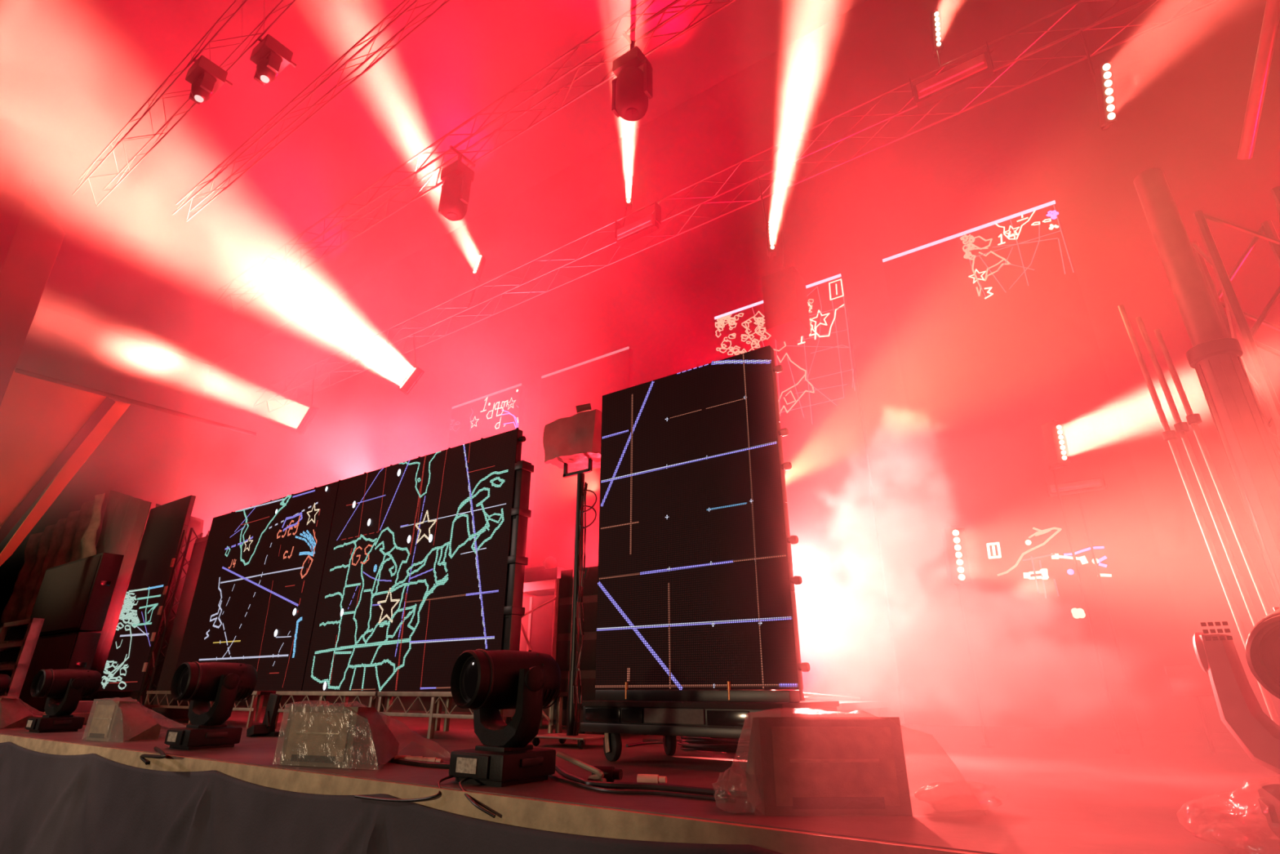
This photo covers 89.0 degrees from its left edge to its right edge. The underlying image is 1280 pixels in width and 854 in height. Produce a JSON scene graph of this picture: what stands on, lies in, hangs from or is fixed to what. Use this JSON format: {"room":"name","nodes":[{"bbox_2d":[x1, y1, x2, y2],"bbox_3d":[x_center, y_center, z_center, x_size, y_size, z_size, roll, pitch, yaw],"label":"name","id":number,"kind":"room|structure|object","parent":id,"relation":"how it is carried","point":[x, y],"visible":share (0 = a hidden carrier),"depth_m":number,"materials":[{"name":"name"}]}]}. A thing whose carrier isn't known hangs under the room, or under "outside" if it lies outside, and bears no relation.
{"room":"event venue","nodes":[
{"label":"event venue","id":0,"kind":"room"},
{"bbox_2d":[0,370,130,566],"bbox_3d":[-11.720,1.271,12.660,0.087,4.576,2.006,-15,-26,32],"label":"wall","id":1,"kind":"structure","parent":0,"point":[39,418],"depth_m":12.85,"materials":[{"name":"fabric"}]},
{"bbox_2d":[0,396,115,542],"bbox_3d":[-11.560,0.918,12.814,0.018,3.663,1.206,-15,-26,32],"label":"strap","id":2,"kind":"object","parent":1,"relation":"attached to","point":[108,402],"visible":0.98,"depth_m":12.89,"materials":[{"name":"fabric"}]},
{"bbox_2d":[14,368,257,436],"bbox_3d":[-10.266,-0.470,13.447,4.249,0.727,0.086,10,-24,-24],"label":"tent pole","id":3,"kind":"object","parent":1,"relation":"attached to","point":[17,370],"visible":1,"depth_m":13.36,"materials":[{"name":"metal"}]},
{"bbox_2d":[0,178,65,404],"bbox_3d":[-12.110,-1.908,12.348,0.107,6.480,0.816,-12,-25,28],"label":"wall panel","id":4,"kind":"object","parent":3,"relation":"hanging from","point":[38,236],"visible":1,"depth_m":12.81,"materials":[{"name":"fabric"}]},
{"bbox_2d":[71,0,296,206],"bbox_3d":[-6.101,-4.977,9.066,8.504,0.360,0.360,-15,-26,32],"label":"roof truss","id":5,"kind":"object","parent":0,"point":[243,2],"visible":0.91,"depth_m":9.45,"materials":[{"name":"metal"}]},
{"bbox_2d":[185,54,232,104],"bbox_3d":[-5.856,-4.616,8.831,0.400,0.575,0.500,-15,-26,32],"label":"hanging lamp","id":6,"kind":"object","parent":5,"relation":"hanging from","point":[206,77],"visible":1,"depth_m":8.70,"materials":[{"name":"metal"}]},
{"bbox_2d":[249,33,296,85],"bbox_3d":[-4.816,-4.728,8.551,0.400,0.575,0.500,-15,-26,32],"label":"hanging lamp","id":7,"kind":"object","parent":5,"relation":"hanging from","point":[271,57],"visible":1,"depth_m":8.41,"materials":[{"name":"metal"}]},
{"bbox_2d":[172,0,450,221],"bbox_3d":[-4.447,-4.767,9.186,9.003,0.244,0.244,-15,-26,32],"label":"roof truss","id":8,"kind":"object","parent":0,"point":[433,2],"visible":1,"depth_m":9.30,"materials":[{"name":"metal"}]},
{"bbox_2d":[0,0,867,365],"bbox_3d":[-5.307,-9.235,12.481,42.000,0.150,13.300,-15,-26,32],"label":"ceiling","id":9,"kind":"structure","parent":0,"point":[73,73],"depth_m":16.36,"materials":[{"name":"red fabric"}]},
{"bbox_2d":[213,0,737,313],"bbox_3d":[-2.455,-4.676,10.349,17.009,0.436,0.436,-15,-26,32],"label":"roof truss","id":10,"kind":"object","parent":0,"point":[686,6],"visible":0.97,"depth_m":10.33,"materials":[{"name":"metal"}]},
{"bbox_2d":[438,145,475,221],"bbox_3d":[-2.894,-3.821,10.268,0.506,1.277,0.512,6,-23,-14],"label":"hanging lamp","id":11,"kind":"object","parent":10,"relation":"hanging from","point":[457,177],"visible":1,"depth_m":10.04,"materials":[{"name":"black plastic"}]},
{"bbox_2d":[611,31,653,121],"bbox_3d":[-0.103,-4.539,8.466,0.506,1.291,0.512,6,-23,-14],"label":"hanging lamp","id":12,"kind":"object","parent":10,"relation":"hanging from","point":[632,88],"visible":1,"depth_m":8.23,"materials":[{"name":"black plastic"}]},
{"bbox_2d":[0,705,1279,853],"bbox_3d":[-3.370,4.221,9.129,31.000,0.120,7.750,-15,-26,32],"label":"floor","id":13,"kind":"structure","parent":0,"point":[1037,790],"depth_m":3.32,"materials":[{"name":"wood"}]},
{"bbox_2d":[0,673,10,696],"bbox_3d":[-9.732,3.969,9.563,0.527,0.672,0.598,-15,-26,32],"label":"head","id":14,"kind":"object","parent":13,"relation":"on","point":[5,680],"visible":1,"depth_m":9.75},
{"bbox_2d":[0,697,35,728],"bbox_3d":[-7.864,3.616,8.288,1.169,0.375,0.565,-11,-25,26],"label":"floor monitor","id":15,"kind":"object","parent":13,"relation":"on","point":[13,713],"visible":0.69,"depth_m":8.19,"materials":[{"name":"metal"}]},
{"bbox_2d":[0,617,44,699],"bbox_3d":[-11.472,4.359,11.803,1.848,1.620,0.160,-15,-26,32],"label":"rack","id":16,"kind":"object","parent":13,"relation":"on","point":[18,638],"visible":0.85,"depth_m":11.56,"materials":[{"name":"black metal"}]},
{"bbox_2d":[0,493,105,627],"bbox_3d":[-14.224,4.106,15.753,4.659,5.033,0.334,-11,-24,26],"label":"drape","id":17,"kind":"object","parent":13,"relation":"on","point":[73,538],"visible":0.46,"depth_m":16.50,"materials":[{"name":"black fabric"}]},
{"bbox_2d":[17,631,101,715],"bbox_3d":[-11.434,4.776,12.570,3.236,1.418,0.352,-15,-26,32],"label":"loudspeaker","id":18,"kind":"object","parent":13,"relation":"on","point":[71,651],"visible":0.52,"depth_m":12.03,"materials":[{"name":"black plastic"}]},
{"bbox_2d":[17,634,76,713],"bbox_3d":[-11.531,4.724,12.441,3.084,1.318,0.014,-15,-26,32],"label":"grille","id":19,"kind":"object","parent":18,"relation":"attached to","point":[52,651],"depth_m":12.27,"materials":[{"name":"metal"}]},
{"bbox_2d":[30,552,124,636],"bbox_3d":[-11.434,3.433,13.110,3.236,1.418,0.352,-15,-26,32],"label":"loudspeaker","id":20,"kind":"object","parent":18,"relation":"on","point":[75,596],"visible":0.89,"depth_m":12.51,"materials":[{"name":"black plastic"}]},
{"bbox_2d":[30,555,101,632],"bbox_3d":[-11.531,3.381,12.981,3.084,1.318,0.014,-15,-26,32],"label":"grille","id":21,"kind":"object","parent":20,"relation":"attached to","point":[65,589],"depth_m":12.80,"materials":[{"name":"metal"}]},
{"bbox_2d":[24,668,102,733],"bbox_3d":[-6.681,3.155,7.539,0.528,0.672,0.600,-15,-26,32],"label":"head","id":22,"kind":"object","parent":13,"relation":"on","point":[71,685],"visible":1,"depth_m":7.43},
{"bbox_2d":[80,688,98,697],"bbox_3d":[-6.586,3.156,7.725,0.299,0.108,0.130,-12,-25,27],"label":"vent","id":23,"kind":"object","parent":22,"relation":"attached to","point":[86,692],"depth_m":7.68,"materials":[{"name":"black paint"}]},
{"bbox_2d":[43,700,97,724],"bbox_3d":[-7.906,4.010,9.167,1.000,0.280,0.500,-15,-26,32],"label":"case","id":24,"kind":"object","parent":13,"relation":"on","point":[86,708],"visible":0.22,"depth_m":8.94,"materials":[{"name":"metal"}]},
{"bbox_2d":[81,489,151,701],"bbox_3d":[-12.114,3.651,14.829,3.544,5.184,0.230,-15,-26,32],"label":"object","id":25,"kind":"object","parent":13,"relation":"on","point":[126,516],"visible":0.48,"depth_m":14.89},
{"bbox_2d":[86,700,160,742],"bbox_3d":[-4.737,2.798,6.255,1.038,0.376,0.561,-12,-25,27],"label":"floor monitor","id":26,"kind":"object","parent":13,"relation":"on","point":[112,721],"visible":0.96,"depth_m":6.16,"materials":[{"name":"metal"}]},
{"bbox_2d":[96,494,195,715],"bbox_3d":[-9.223,3.385,12.438,1.854,3.900,0.502,-15,-26,32],"label":"led screen","id":27,"kind":"object","parent":13,"relation":"on","point":[122,678],"visible":0.94,"depth_m":12.22,"materials":[{"name":"black plastic"}]},
{"bbox_2d":[139,746,165,764],"bbox_3d":[-3.645,2.470,4.861,0.115,0.108,0.907,16,-27,-35],"label":"cable","id":28,"kind":"object","parent":13,"relation":"on","point":[157,749],"visible":1,"depth_m":4.85,"materials":[{"name":"rubber"}]},
{"bbox_2d":[137,527,209,706],"bbox_3d":[-8.326,3.426,11.601,0.417,3.214,0.372,-15,-26,32],"label":"tower","id":29,"kind":"object","parent":13,"relation":"on","point":[174,562],"visible":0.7,"depth_m":11.53,"materials":[{"name":"black metal"}]},
{"bbox_2d":[145,503,204,690],"bbox_3d":[-9.740,3.470,13.441,3.873,4.483,0.156,-15,-26,32],"label":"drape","id":30,"kind":"object","parent":13,"relation":"on","point":[196,523],"visible":0.1,"depth_m":13.22,"materials":[{"name":"black fabric"}]},
{"bbox_2d":[150,535,208,719],"bbox_3d":[-7.682,3.424,11.328,0.750,3.000,0.510,-15,-26,32],"label":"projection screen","id":31,"kind":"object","parent":13,"relation":"on","point":[178,630],"depth_m":11.07,"materials":[{"name":"black metal"}]},
{"bbox_2d":[164,661,257,750],"bbox_3d":[-3.640,2.349,5.535,0.523,0.672,0.588,-15,-26,32],"label":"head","id":32,"kind":"object","parent":13,"relation":"on","point":[224,683],"visible":1,"depth_m":5.42},
{"bbox_2d":[235,688,254,701],"bbox_3d":[-3.534,2.346,5.713,0.299,0.108,0.130,-14,-26,30],"label":"vent","id":33,"kind":"object","parent":32,"relation":"attached to","point":[242,693],"depth_m":5.66,"materials":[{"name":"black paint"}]},
{"bbox_2d":[142,690,321,727],"bbox_3d":[-5.980,4.079,9.505,3.353,0.425,1.004,-15,-26,32],"label":"frame","id":34,"kind":"object","parent":13,"relation":"on","point":[254,700],"visible":0.57,"depth_m":9.45,"materials":[{"name":"metal"}]},
{"bbox_2d":[169,480,340,690],"bbox_3d":[-5.639,2.376,9.495,3.658,2.717,0.093,-15,-26,32],"label":"led screen","id":35,"kind":"object","parent":34,"relation":"on","point":[255,602],"visible":0.94,"depth_m":9.29,"materials":[{"name":"black"}]},
{"bbox_2d":[246,693,284,736],"bbox_3d":[-3.854,2.989,6.758,0.240,0.417,0.270,-15,-26,32],"label":"stand","id":36,"kind":"object","parent":13,"relation":"on","point":[267,728],"visible":0.97,"depth_m":6.73,"materials":[{"name":"black plastic"}]},
{"bbox_2d":[279,706,399,768],"bbox_3d":[-1.781,2.010,4.300,1.064,0.378,0.560,-8,-23,20],"label":"floor monitor","id":37,"kind":"object","parent":13,"relation":"on","point":[321,736],"visible":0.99,"depth_m":4.13,"materials":[{"name":"metal"}]},
{"bbox_2d":[274,691,443,730],"bbox_3d":[-3.390,3.407,7.835,2.039,0.425,1.004,-15,-26,32],"label":"frame","id":38,"kind":"object","parent":13,"relation":"on","point":[373,695],"visible":0.46,"depth_m":7.61,"materials":[{"name":"metal"}]},
{"bbox_2d":[394,755,412,759],"bbox_3d":[-1.530,2.176,4.270,0.151,0.044,0.044,-5,-22,12],"label":"connector","id":39,"kind":"object","parent":13,"relation":"on","point":[403,757],"visible":0.31,"depth_m":4.27,"materials":[{"name":"plastic"}]},
{"bbox_2d":[354,775,453,802],"bbox_3d":[-1.199,1.877,3.393,0.638,0.124,0.208,-15,-26,32],"label":"cable","id":40,"kind":"object","parent":13,"relation":"on","point":[448,776],"visible":0.99,"depth_m":3.30,"materials":[{"name":"rubber"}]},
{"bbox_2d":[406,755,423,760],"bbox_3d":[-1.431,2.151,4.208,0.151,0.044,0.044,-5,-22,12],"label":"connector","id":41,"kind":"object","parent":13,"relation":"on","point":[409,757],"visible":0.35,"depth_m":4.20,"materials":[{"name":"white plastic"}]},
{"bbox_2d":[391,757,449,768],"bbox_3d":[-1.556,2.180,4.243,1.090,0.036,0.084,-16,-27,35],"label":"cable","id":42,"kind":"object","parent":13,"relation":"on","point":[399,761],"visible":0.48,"depth_m":4.07,"materials":[{"name":"rubber"}]},
{"bbox_2d":[419,756,443,763],"bbox_3d":[-1.327,2.127,4.148,0.151,0.044,0.044,-5,-22,12],"label":"connector","id":43,"kind":"object","parent":13,"relation":"on","point":[429,759],"visible":0.63,"depth_m":4.14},
{"bbox_2d":[417,383,525,711],"bbox_3d":[-3.071,2.083,12.027,1.993,5.810,0.122,-15,-26,32],"label":"led screen","id":44,"kind":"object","parent":13,"relation":"on","point":[500,411],"depth_m":12.79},
{"bbox_2d":[377,691,568,738],"bbox_3d":[-1.772,2.987,6.792,1.841,0.425,1.004,-15,-26,32],"label":"frame","id":45,"kind":"object","parent":13,"relation":"on","point":[432,715],"visible":0.55,"depth_m":6.62,"materials":[{"name":"metal"}]},
{"bbox_2d":[302,427,533,691],"bbox_3d":[-2.647,1.667,7.598,3.518,2.817,0.183,-15,-26,32],"label":"led screen","id":46,"kind":"object","parent":45,"relation":"on","point":[426,560],"visible":0.95,"depth_m":7.37,"materials":[{"name":"black plastic"}]},
{"bbox_2d":[458,777,495,817],"bbox_3d":[-0.793,1.759,3.102,0.086,0.124,0.457,12,-25,-27],"label":"cable","id":47,"kind":"object","parent":13,"relation":"on","point":[461,781],"visible":1,"depth_m":3.02,"materials":[{"name":"rubber"}]},
{"bbox_2d":[0,733,981,853],"bbox_3d":[-5.591,3.040,6.160,31.000,0.136,0.028,-15,-26,32],"label":"stage edge","id":48,"kind":"structure","parent":13,"relation":"attached to","point":[523,812],"depth_m":2.86,"materials":[{"name":"brown wood"}]},
{"bbox_2d":[0,742,782,853],"bbox_3d":[-4.162,3.169,4.926,16.602,1.196,0.124,-15,-26,32],"label":"stage skirt","id":49,"kind":"object","parent":48,"relation":"hanging from","point":[90,803],"visible":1,"depth_m":4.16,"materials":[{"name":"fabric"}]},
{"bbox_2d":[448,648,561,786],"bbox_3d":[-0.732,1.563,3.562,0.520,0.658,0.597,-15,-26,32],"label":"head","id":50,"kind":"object","parent":13,"relation":"on","point":[486,682],"visible":1,"depth_m":3.43},
{"bbox_2d":[542,688,560,708],"bbox_3d":[-0.595,1.552,3.716,0.293,0.106,0.127,-20,-30,41],"label":"vent","id":51,"kind":"object","parent":50,"relation":"attached to","point":[548,695],"depth_m":3.66,"materials":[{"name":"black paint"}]},
{"bbox_2d":[502,595,579,726],"bbox_3d":[-1.269,3.077,8.565,1.755,1.583,0.612,-15,-26,32],"label":"flight case","id":52,"kind":"object","parent":13,"relation":"on","point":[538,624],"visible":0.19,"depth_m":8.42,"materials":[{"name":"metal"}]},
{"bbox_2d":[520,565,573,733],"bbox_3d":[-1.141,2.775,8.271,1.225,1.923,1.200,-15,-26,32],"label":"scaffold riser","id":53,"kind":"object","parent":13,"relation":"on","point":[538,580],"visible":0.22,"depth_m":7.93,"materials":[{"name":"metal"}]},
{"bbox_2d":[543,556,557,568],"bbox_3d":[-1.121,1.719,8.155,0.170,0.190,0.170,-15,-26,32],"label":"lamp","id":54,"kind":"object","parent":53,"relation":"on","point":[549,562],"visible":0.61,"depth_m":8.10,"materials":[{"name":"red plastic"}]},
{"bbox_2d":[532,458,604,748],"bbox_3d":[-0.584,1.494,6.032,0.600,2.630,0.420,-15,-26,32],"label":"lamp stand","id":55,"kind":"object","parent":13,"relation":"on","point":[573,714],"visible":0.88,"depth_m":5.89,"materials":[{"name":"metal"}]},
{"bbox_2d":[542,403,601,471],"bbox_3d":[-0.590,0.115,6.600,0.688,0.576,0.472,-15,-26,32],"label":"loudspeaker","id":56,"kind":"object","parent":55,"relation":"attached to","point":[575,439],"visible":0.69,"depth_m":6.44,"materials":[{"name":"black plastic"}]},
{"bbox_2d":[550,568,594,733],"bbox_3d":[-0.621,2.495,7.263,0.279,1.690,0.712,-15,-26,32],"label":"equipment rack","id":57,"kind":"object","parent":13,"relation":"on","point":[564,591],"visible":0.17,"depth_m":7.07,"materials":[{"name":"metal"}]},
{"bbox_2d":[528,346,632,597],"bbox_3d":[-0.990,1.544,10.686,2.020,5.810,0.122,-15,-26,32],"label":"led screen","id":58,"kind":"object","parent":13,"relation":"on","point":[553,530],"depth_m":11.17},
{"bbox_2d":[555,750,606,782],"bbox_3d":[-0.296,1.765,3.385,0.269,0.156,0.130,-7,-23,17],"label":"cable","id":59,"kind":"object","parent":13,"relation":"on","point":[598,776],"visible":0.87,"depth_m":3.35,"materials":[{"name":"rubber"}]},
{"bbox_2d":[591,765,622,782],"bbox_3d":[-0.169,1.812,3.402,0.152,0.072,0.072,-5,-22,12],"label":"connector","id":60,"kind":"object","parent":13,"relation":"on","point":[611,774],"visible":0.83,"depth_m":3.38,"materials":[{"name":"rubber"}]},
{"bbox_2d":[577,565,646,735],"bbox_3d":[-0.271,2.405,7.038,0.516,1.690,0.712,-15,-26,32],"label":"equipment rack","id":61,"kind":"object","parent":13,"relation":"on","point":[588,655],"visible":0.12,"depth_m":6.85,"materials":[{"name":"metal"}]},
{"bbox_2d":[547,774,736,803],"bbox_3d":[-0.133,1.733,3.132,0.207,0.018,1.336,20,-29,-41],"label":"cable","id":62,"kind":"object","parent":13,"relation":"on","point":[557,778],"visible":0.93,"depth_m":2.96,"materials":[{"name":"rubber"}]},
{"bbox_2d":[555,764,747,799],"bbox_3d":[-0.197,1.866,3.463,0.406,0.032,1.979,15,-26,-33],"label":"cable","id":63,"kind":"object","parent":13,"relation":"on","point":[620,785],"visible":0.79,"depth_m":3.12,"materials":[{"name":"rubber"}]},
{"bbox_2d":[636,773,666,783],"bbox_3d":[0.062,1.794,3.319,0.151,0.044,0.044,-5,-22,12],"label":"connector","id":64,"kind":"object","parent":13,"relation":"on","point":[641,778],"visible":0.92,"depth_m":3.31,"materials":[{"name":"white plastic"}]},
{"bbox_2d":[625,740,679,746],"bbox_3d":[0.396,2.753,5.668,1.114,0.024,0.321,4,-22,-11],"label":"cable","id":65,"kind":"object","parent":13,"relation":"on","point":[645,742],"visible":0.35,"depth_m":5.66,"materials":[{"name":"rubber"}]},
{"bbox_2d":[642,737,685,742],"bbox_3d":[0.644,3.042,6.386,1.507,0.024,0.193,18,-28,-38],"label":"cable","id":66,"kind":"object","parent":13,"relation":"on","point":[678,739],"visible":0.16,"depth_m":5.99,"materials":[{"name":"rubber"}]},
{"bbox_2d":[580,689,839,761],"bbox_3d":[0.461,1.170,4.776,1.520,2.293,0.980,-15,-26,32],"label":"dolly","id":67,"kind":"object","parent":13,"relation":"on","point":[670,714],"visible":0.61,"depth_m":4.13,"materials":[{"name":"metal"}]},
{"bbox_2d":[595,345,809,700],"bbox_3d":[0.352,0.674,4.756,1.614,2.428,0.108,-15,-26,32],"label":"led screen","id":68,"kind":"object","parent":67,"relation":"on","point":[696,580],"visible":1,"depth_m":4.67,"materials":[{"name":"black plastic"}]},
{"bbox_2d":[676,736,750,753],"bbox_3d":[0.645,2.504,5.160,0.756,0.112,0.497,-15,-26,32],"label":"cable coil","id":69,"kind":"object","parent":13,"relation":"on","point":[700,744],"visible":0.69,"depth_m":4.97,"materials":[{"name":"rubber"}]},
{"bbox_2d":[705,692,888,737],"bbox_3d":[1.299,2.411,5.400,1.188,0.457,1.212,-15,-26,32],"label":"dolly","id":70,"kind":"object","parent":13,"relation":"on","point":[846,703],"visible":0.34,"depth_m":5.30,"materials":[{"name":"metal"}]},
{"bbox_2d":[714,273,905,723],"bbox_3d":[2.043,0.757,8.730,2.034,5.810,0.122,-15,-26,32],"label":"led screen","id":71,"kind":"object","parent":13,"relation":"on","point":[846,635],"depth_m":8.30,"materials":[{"name":"black"}]},
{"bbox_2d":[746,716,912,816],"bbox_3d":[0.902,1.404,2.789,1.235,0.377,0.537,0,-22,-1],"label":"floor monitor","id":72,"kind":"object","parent":13,"relation":"on","point":[797,766],"visible":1,"depth_m":2.54,"materials":[{"name":"metal"}]},
{"bbox_2d":[941,524,993,747],"bbox_3d":[2.861,1.764,5.660,0.170,1.850,0.288,-4,-22,10],"label":"batten","id":73,"kind":"object","parent":13,"relation":"on","point":[954,542],"visible":1,"depth_m":5.81,"materials":[{"name":"black metal"}]},
{"bbox_2d":[958,573,964,580],"bbox_3d":[2.848,1.328,5.763,0.051,0.052,0.025,-4,-22,10],"label":"lamp","id":74,"kind":"object","parent":73,"relation":"attached to","point":[961,576],"depth_m":5.76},
{"bbox_2d":[882,200,1213,732],"bbox_3d":[4.192,0.200,7.344,2.042,5.810,0.122,-15,-26,32],"label":"led screen","id":75,"kind":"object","parent":13,"relation":"on","point":[997,343],"depth_m":7.08,"materials":[{"name":"black"}]},
{"bbox_2d":[1041,419,1131,754],"bbox_3d":[3.632,1.193,5.307,0.120,2.647,0.271,1,-22,-3],"label":"batten","id":76,"kind":"object","parent":13,"relation":"on","point":[1053,433],"visible":1,"depth_m":5.60,"materials":[{"name":"black metal"}]},
{"bbox_2d":[1042,463,1145,747],"bbox_3d":[4.142,1.526,5.803,0.484,2.399,0.194,-15,-26,32],"label":"light","id":77,"kind":"object","parent":13,"relation":"on","point":[1077,487],"visible":1,"depth_m":6.06,"materials":[{"name":"black paint"}]},
{"bbox_2d":[1164,665,1216,754],"bbox_3d":[4.226,2.125,4.905,0.300,0.618,0.200,-15,-26,32],"label":"lamp","id":78,"kind":"object","parent":13,"relation":"on","point":[1183,680],"visible":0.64,"depth_m":4.92,"materials":[{"name":"black paint"}]},
{"bbox_2d":[1135,315,1258,626],"bbox_3d":[3.409,0.539,3.858,0.132,2.781,0.068,-15,-26,32],"label":"pipe","id":79,"kind":"object","parent":13,"relation":"on","point":[1181,428],"visible":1,"depth_m":3.96,"materials":[{"name":"metal"}]},
{"bbox_2d":[1117,304,1279,726],"bbox_3d":[3.350,0.498,3.919,0.132,2.901,0.068,-15,-26,32],"label":"pipe","id":80,"kind":"object","parent":13,"relation":"on","point":[1170,436],"visible":1,"depth_m":3.94,"materials":[{"name":"metal"}]},
{"bbox_2d":[1133,167,1279,606],"bbox_3d":[3.580,-0.002,3.882,0.256,3.800,0.256,-15,-26,32],"label":"steel column","id":81,"kind":"structure","parent":13,"relation":"on","point":[1251,455],"depth_m":3.94,"materials":[{"name":"grey metal"}]},
{"bbox_2d":[1153,328,1272,615],"bbox_3d":[3.467,0.579,3.798,0.132,2.661,0.068,-15,-26,32],"label":"pipe","id":82,"kind":"object","parent":13,"relation":"on","point":[1193,420],"visible":1,"depth_m":3.92,"materials":[{"name":"metal"}]},
{"bbox_2d":[1191,186,1279,458],"bbox_3d":[4.268,0.163,4.022,0.480,3.619,0.480,-15,-26,32],"label":"truss","id":83,"kind":"object","parent":13,"relation":"on","point":[1234,312],"visible":0.78,"depth_m":4.43,"materials":[{"name":"metal"}]},
{"bbox_2d":[1192,606,1279,838],"bbox_3d":[2.033,0.866,1.915,0.747,0.723,0.712,5,-22,-12],"label":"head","id":84,"kind":"object","parent":13,"relation":"on","point":[1239,709],"visible":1,"depth_m":2.02},
{"bbox_2d":[173,0,1279,733],"bbox_3d":[-1.540,-0.927,14.981,42.000,14.200,0.100,-15,-26,32],"label":"wall","id":85,"kind":"structure","parent":0,"point":[1182,86],"depth_m":12.11,"materials":[{"name":"fabric"}]},
{"bbox_2d":[252,0,1221,412],"bbox_3d":[-1.257,-2.892,11.490,21.007,0.448,0.448,-15,-26,32],"label":"roof truss","id":86,"kind":"object","parent":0,"point":[1162,24],"visible":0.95,"depth_m":9.32,"materials":[{"name":"metal"}]},
{"bbox_2d":[296,378,318,434],"bbox_3d":[-7.691,-0.471,15.142,0.438,1.350,0.192,-4,-22,10],"label":"batten","id":87,"kind":"object","parent":86,"relation":"hanging from","point":[312,411],"visible":1,"depth_m":15.02,"materials":[{"name":"black plastic"}]},
{"bbox_2d":[399,333,424,395],"bbox_3d":[-4.576,-1.251,13.223,0.429,1.337,0.140,16,-27,-35],"label":"batten","id":88,"kind":"object","parent":86,"relation":"hanging from","point":[412,378],"visible":1,"depth_m":13.08,"materials":[{"name":"black metal"}]},
{"bbox_2d":[466,254,485,308],"bbox_3d":[-3.211,-2.842,12.838,0.155,1.341,0.350,-6,-23,14],"label":"batten","id":89,"kind":"object","parent":86,"relation":"on","point":[481,260],"visible":1,"depth_m":12.84,"materials":[{"name":"black metal"}]},
{"bbox_2d":[622,173,631,226],"bbox_3d":[-0.196,-3.636,10.871,0.196,1.346,0.260,-15,-26,32],"label":"batten","id":90,"kind":"object","parent":86,"relation":"attached to","point":[628,203],"visible":0.98,"depth_m":10.93,"materials":[{"name":"black metal"}]},
{"bbox_2d":[614,200,661,246],"bbox_3d":[-0.047,-3.207,10.320,0.784,0.450,0.194,-15,-26,32],"label":"light","id":91,"kind":"object","parent":86,"relation":"attached to","point":[649,224],"visible":1,"depth_m":10.20,"materials":[{"name":"black paint"}]},
{"bbox_2d":[757,177,777,259],"bbox_3d":[1.795,-2.942,9.097,0.174,1.277,0.255,-15,-26,32],"label":"batten","id":92,"kind":"object","parent":86,"relation":"hanging from","point":[770,229],"visible":1,"depth_m":8.92,"materials":[{"name":"black metal"}]},
{"bbox_2d":[761,168,810,342],"bbox_3d":[1.837,-2.409,8.395,0.420,2.811,0.612,-15,-26,32],"label":"chain hoist","id":93,"kind":"object","parent":86,"relation":"hanging from","point":[786,312],"visible":1,"depth_m":7.79,"materials":[{"name":"red metal"}]},
{"bbox_2d":[928,8,943,72],"bbox_3d":[3.825,-4.711,8.312,0.162,1.430,0.359,-4,-22,10],"label":"batten","id":94,"kind":"object","parent":86,"relation":"attached to","point":[935,18],"visible":0.99,"depth_m":8.39,"materials":[{"name":"black plastic"}]},
{"bbox_2d":[909,41,994,109],"bbox_3d":[3.763,-4.236,7.880,0.884,0.420,0.194,-15,-26,32],"label":"light","id":95,"kind":"object","parent":86,"relation":"attached to","point":[974,70],"visible":1,"depth_m":7.78,"materials":[{"name":"black paint"}]},
{"bbox_2d":[1080,30,1117,129],"bbox_3d":[4.975,-3.795,7.088,0.148,1.197,0.422,-6,-23,14],"label":"batten","id":96,"kind":"object","parent":86,"relation":"hanging from","point":[1103,77],"visible":1,"depth_m":6.92,"materials":[{"name":"black metal"}]},
{"bbox_2d":[1102,63,1110,70],"bbox_3d":[4.937,-3.810,6.891,0.068,0.066,0.038,-6,-23,14],"label":"lamp","id":97,"kind":"object","parent":96,"relation":"attached to","point":[1105,66],"depth_m":6.88,"materials":[{"name":"white"}]},
{"bbox_2d":[1103,71,1111,78],"bbox_3d":[4.946,-3.724,6.892,0.068,0.066,0.038,-6,-23,14],"label":"lamp","id":98,"kind":"object","parent":96,"relation":"attached to","point":[1106,74],"depth_m":6.89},
{"bbox_2d":[1104,80,1111,86],"bbox_3d":[4.955,-3.638,6.893,0.068,0.066,0.038,-6,-23,14],"label":"lamp","id":99,"kind":"object","parent":96,"relation":"attached to","point":[1107,82],"depth_m":6.89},
{"bbox_2d":[1105,88,1112,94],"bbox_3d":[4.964,-3.551,6.893,0.068,0.066,0.038,-6,-23,14],"label":"lamp","id":100,"kind":"object","parent":96,"relation":"attached to","point":[1108,91],"depth_m":6.89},
{"bbox_2d":[1106,96,1113,102],"bbox_3d":[4.973,-3.465,6.894,0.068,0.066,0.038,-6,-23,14],"label":"lamp","id":101,"kind":"object","parent":96,"relation":"attached to","point":[1108,99],"depth_m":6.89,"materials":[{"name":"white"}]},
{"bbox_2d":[1106,104,1114,111],"bbox_3d":[4.982,-3.379,6.895,0.068,0.066,0.038,-6,-23,14],"label":"lamp","id":102,"kind":"object","parent":96,"relation":"attached to","point":[1109,107],"depth_m":6.89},
{"bbox_2d":[1107,112,1115,119],"bbox_3d":[4.992,-3.292,6.896,0.068,0.066,0.038,-6,-23,14],"label":"lamp","id":103,"kind":"object","parent":96,"relation":"attached to","point":[1110,115],"depth_m":6.89,"materials":[{"name":"white"}]},
{"bbox_2d":[1236,0,1279,159],"bbox_3d":[5.087,-2.859,5.346,0.100,0.807,1.096,-7,-23,18],"label":"tube","id":104,"kind":"object","parent":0,"point":[1271,19],"visible":1,"depth_m":5.32,"materials":[{"name":"metal"}]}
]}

